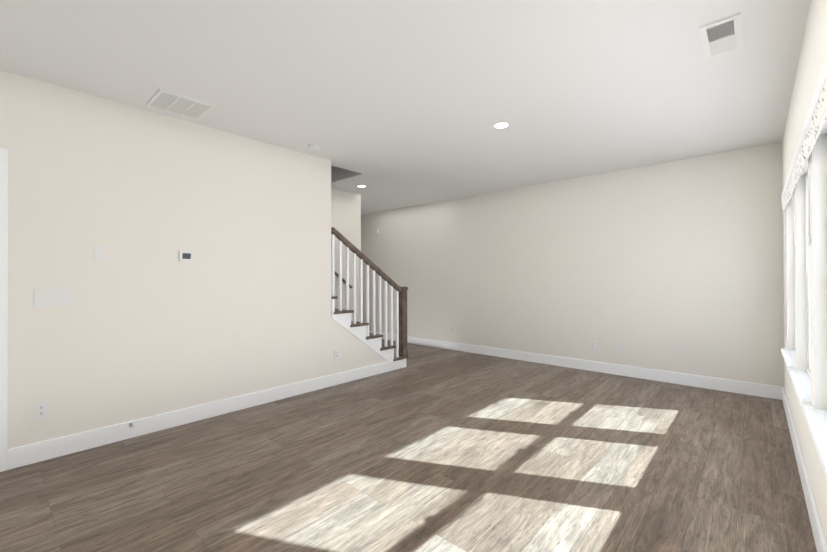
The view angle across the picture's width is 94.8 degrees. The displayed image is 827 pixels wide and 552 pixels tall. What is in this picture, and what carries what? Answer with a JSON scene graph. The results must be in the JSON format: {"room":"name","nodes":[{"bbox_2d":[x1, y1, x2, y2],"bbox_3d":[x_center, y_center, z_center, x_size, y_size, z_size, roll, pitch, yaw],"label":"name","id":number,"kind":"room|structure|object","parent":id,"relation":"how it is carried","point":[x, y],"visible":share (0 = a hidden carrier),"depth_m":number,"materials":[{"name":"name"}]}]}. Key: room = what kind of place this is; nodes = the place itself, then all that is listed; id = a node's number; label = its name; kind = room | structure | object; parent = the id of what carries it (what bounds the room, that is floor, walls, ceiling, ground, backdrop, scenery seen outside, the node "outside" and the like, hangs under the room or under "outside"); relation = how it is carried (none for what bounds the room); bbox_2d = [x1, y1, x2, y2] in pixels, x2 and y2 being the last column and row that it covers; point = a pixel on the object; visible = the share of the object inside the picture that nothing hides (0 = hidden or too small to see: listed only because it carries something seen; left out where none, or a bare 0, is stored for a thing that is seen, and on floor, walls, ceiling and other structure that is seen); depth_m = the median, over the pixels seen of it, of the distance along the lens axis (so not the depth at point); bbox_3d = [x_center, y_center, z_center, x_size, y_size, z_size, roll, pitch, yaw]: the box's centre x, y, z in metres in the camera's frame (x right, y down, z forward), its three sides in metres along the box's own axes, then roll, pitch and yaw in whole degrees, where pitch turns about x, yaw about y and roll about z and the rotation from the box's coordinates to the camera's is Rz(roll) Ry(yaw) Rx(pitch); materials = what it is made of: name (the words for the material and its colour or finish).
{"room":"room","nodes":[
{"label":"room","id":0,"kind":"room"},
{"bbox_2d":[0,70,387,449],"bbox_3d":[-2.116,0.462,3.495,0.170,3.740,5.494,0,0,42],"label":"wall","id":1,"kind":"structure","parent":0,"point":[147,324],"depth_m":3.24,"materials":[{"name":"beige paint"}]},
{"bbox_2d":[0,148,7,471],"bbox_3d":[-3.221,0.228,2.267,0.206,2.202,1.090,0,0,42],"label":"door frame","id":2,"kind":"structure","parent":1,"relation":"attached to","point":[3,298],"depth_m":2.59,"materials":[{"name":"white paint"}]},
{"bbox_2d":[35,401,47,418],"bbox_3d":[-2.675,0.963,2.732,0.010,0.116,0.070,0,0,42],"label":"electrical outlet","id":3,"kind":"object","parent":1,"relation":"attached to","point":[41,409],"visible":1,"depth_m":2.73,"materials":[{"name":"white plastic"}]},
{"bbox_2d":[34,289,74,306],"bbox_3d":[-2.631,0.160,2.788,0.011,0.124,0.214,0,0,42],"label":"switch plate","id":4,"kind":"object","parent":1,"relation":"attached to","point":[54,297],"visible":1,"depth_m":2.78,"materials":[{"name":"white plastic"}]},
{"bbox_2d":[95,245,105,259],"bbox_3d":[-2.460,-0.184,2.985,0.007,0.116,0.070,0,0,42],"label":"switch plate","id":5,"kind":"object","parent":1,"relation":"attached to","point":[100,252],"visible":1,"depth_m":2.98,"materials":[{"name":"white plastic"}]},
{"bbox_2d":[178,249,192,262],"bbox_3d":[-2.050,-0.178,3.428,0.025,0.124,0.124,0,0,42],"label":"thermostat","id":6,"kind":"object","parent":1,"relation":"attached to","point":[185,255],"visible":1,"depth_m":3.42,"materials":[{"name":"white plastic"}]},
{"bbox_2d":[7,359,405,469],"bbox_3d":[-1.446,1.263,4.096,0.015,0.140,4.008,0,0,42],"label":"baseboard","id":7,"kind":"structure","parent":1,"relation":"attached to","point":[21,456],"depth_m":3.33,"materials":[{"name":"white paint"}]},
{"bbox_2d":[334,349,338,358],"bbox_3d":[-0.940,0.961,4.666,0.010,0.116,0.070,0,0,42],"label":"outlet","id":8,"kind":"object","parent":1,"relation":"attached to","point":[336,353],"visible":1,"depth_m":4.66,"materials":[{"name":"white plastic"}]},
{"bbox_2d":[331,189,360,321],"bbox_3d":[-2.886,-1.360,4.398,0.120,5.400,5.804,0,0,42],"label":"wall","id":9,"kind":"structure","parent":0,"point":[345,214],"depth_m":6.30,"materials":[{"name":"beige paint"}]},
{"bbox_2d":[0,0,810,214],"bbox_3d":[-1.222,-1.558,3.908,7.875,0.300,7.297,0,0,42],"label":"ceiling","id":10,"kind":"structure","parent":0,"point":[426,95],"depth_m":2.69,"materials":[{"name":"white paint"}]},
{"bbox_2d":[145,88,214,119],"bbox_3d":[-1.920,-1.404,3.132,0.398,0.011,0.398,0,0,42],"label":"ceiling vent","id":11,"kind":"object","parent":10,"relation":"in","point":[173,102],"visible":1,"depth_m":3.11,"materials":[{"name":"white plastic"}]},
{"bbox_2d":[308,144,320,150],"bbox_3d":[-1.074,-1.388,4.113,0.136,0.040,0.136,0,0,42],"label":"smoke detector","id":12,"kind":"object","parent":10,"relation":"attached to","point":[314,147],"visible":1,"depth_m":4.08,"materials":[{"name":"white plastic"}]},
{"bbox_2d":[492,121,510,128],"bbox_3d":[0.826,-1.414,3.564,0.176,0.006,0.176,0,0,42],"label":"recessed light","id":13,"kind":"object","parent":10,"relation":"in","point":[502,125],"visible":1,"depth_m":3.56,"materials":[{"name":"white plastic"}]},
{"bbox_2d":[698,12,742,59],"bbox_3d":[1.844,-1.421,2.274,0.188,0.012,0.428,0,0,42],"label":"ceiling vent","id":14,"kind":"object","parent":10,"relation":"in","point":[722,36],"visible":1,"depth_m":2.25,"materials":[{"name":"white plastic"}]},
{"bbox_2d":[0,339,816,551],"bbox_3d":[-1.212,1.407,3.892,7.875,0.150,7.297,0,0,42],"label":"floor","id":15,"kind":"structure","parent":0,"point":[430,449],"depth_m":2.52,"materials":[{"name":"laminate"}]},
{"bbox_2d":[331,227,408,361],"bbox_3d":[-2.380,-0.525,3.950,1.222,3.722,5.556,0,0,42],"label":"staircase","id":16,"kind":"structure","parent":15,"relation":"on","point":[360,331],"depth_m":5.09,"materials":[{"name":"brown wood"}]},
{"bbox_2d":[361,142,783,386],"bbox_3d":[1.180,-0.032,6.571,7.875,2.740,0.120,0,0,42],"label":"wall","id":17,"kind":"structure","parent":0,"point":[674,266],"depth_m":5.13,"materials":[{"name":"beige paint"}]},
{"bbox_2d":[373,229,378,234],"bbox_3d":[-0.821,-0.956,8.254,0.160,0.120,0.048,0,0,42],"label":"door chime","id":18,"kind":"object","parent":17,"relation":"attached to","point":[375,231],"visible":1,"depth_m":8.22,"materials":[{"name":"white plastic"}]},
{"bbox_2d":[369,331,781,399],"bbox_3d":[1.109,1.268,6.540,7.555,0.140,0.015,0,0,42],"label":"baseboard","id":19,"kind":"structure","parent":17,"relation":"attached to","point":[752,389],"depth_m":5.05,"materials":[{"name":"white paint"}]},
{"bbox_2d":[590,341,595,349],"bbox_3d":[2.502,0.970,5.294,0.070,0.116,0.010,0,0,42],"label":"electrical outlet","id":20,"kind":"object","parent":17,"relation":"attached to","point":[592,345],"visible":1,"depth_m":5.29,"materials":[{"name":"white plastic"}]},
{"bbox_2d":[615,344,620,352],"bbox_3d":[2.737,0.968,5.079,0.070,0.116,0.016,0,0,42],"label":"outlet","id":21,"kind":"object","parent":17,"relation":"attached to","point":[617,348],"visible":1,"depth_m":5.08,"materials":[{"name":"white plastic"}]},
{"bbox_2d":[782,0,826,543],"bbox_3d":[1.640,-0.062,1.337,0.200,2.740,7.057,0,0,42],"label":"wall","id":22,"kind":"structure","parent":0,"point":[813,53],"depth_m":2.08,"materials":[{"name":"beige paint"}]},
{"bbox_2d":[781,171,791,259],"bbox_3d":[3.203,-0.474,3.256,0.030,0.635,1.076,0,0,42],"label":"blind","id":23,"kind":"object","parent":22,"relation":"attached to","point":[786,194],"visible":0.85,"depth_m":3.28,"materials":[{"name":"white fabric"}]},
{"bbox_2d":[781,348,795,370],"bbox_3d":[3.221,0.742,3.237,0.091,0.103,1.010,0,0,42],"label":"window sill","id":24,"kind":"structure","parent":22,"relation":"attached to","point":[789,357],"depth_m":3.22,"materials":[{"name":"white paint"}]},
{"bbox_2d":[789,131,806,254],"bbox_3d":[2.485,-0.476,2.456,0.030,0.635,1.076,0,0,42],"label":"blind","id":25,"kind":"object","parent":22,"relation":"attached to","point":[798,164],"visible":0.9,"depth_m":2.40,"materials":[{"name":"white fabric"}]},
{"bbox_2d":[789,368,811,406],"bbox_3d":[2.503,0.740,2.437,0.091,0.103,1.010,0,0,42],"label":"window sill","id":26,"kind":"structure","parent":22,"relation":"attached to","point":[801,381],"depth_m":2.39,"materials":[{"name":"white paint"}]},
{"bbox_2d":[782,387,826,551],"bbox_3d":[1.559,1.239,1.396,0.015,0.140,7.042,0,0,42],"label":"baseboard","id":27,"kind":"structure","parent":22,"relation":"attached to","point":[818,535],"depth_m":2.19,"materials":[{"name":"white paint"}]},
{"bbox_2d":[805,171,810,377],"bbox_3d":[2.562,-0.019,2.386,0.079,1.420,0.917,0,0,42],"label":"window unit","id":28,"kind":"structure","parent":22,"relation":"in","point":[807,289],"depth_m":2.73,"materials":[{"name":"white plastic"}]},
{"bbox_2d":[802,54,826,245],"bbox_3d":[1.760,-0.478,1.649,0.030,0.635,1.076,0,0,42],"label":"blind","id":29,"kind":"object","parent":22,"relation":"attached to","point":[815,120],"visible":0.98,"depth_m":1.67,"materials":[{"name":"white fabric"}]},
{"bbox_2d":[802,405,826,477],"bbox_3d":[1.778,0.738,1.629,0.091,0.103,1.010,0,0,42],"label":"window sill","id":30,"kind":"structure","parent":22,"relation":"attached to","point":[816,420],"depth_m":1.71,"materials":[{"name":"white paint"}]},
{"bbox_2d":[826,133,826,168],"bbox_3d":[1.837,-0.021,1.578,0.079,1.420,0.917,0,0,42],"label":"window unit","id":31,"kind":"structure","parent":22,"relation":"in","point":[826,150],"depth_m":1.94,"materials":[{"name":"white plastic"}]}
]}

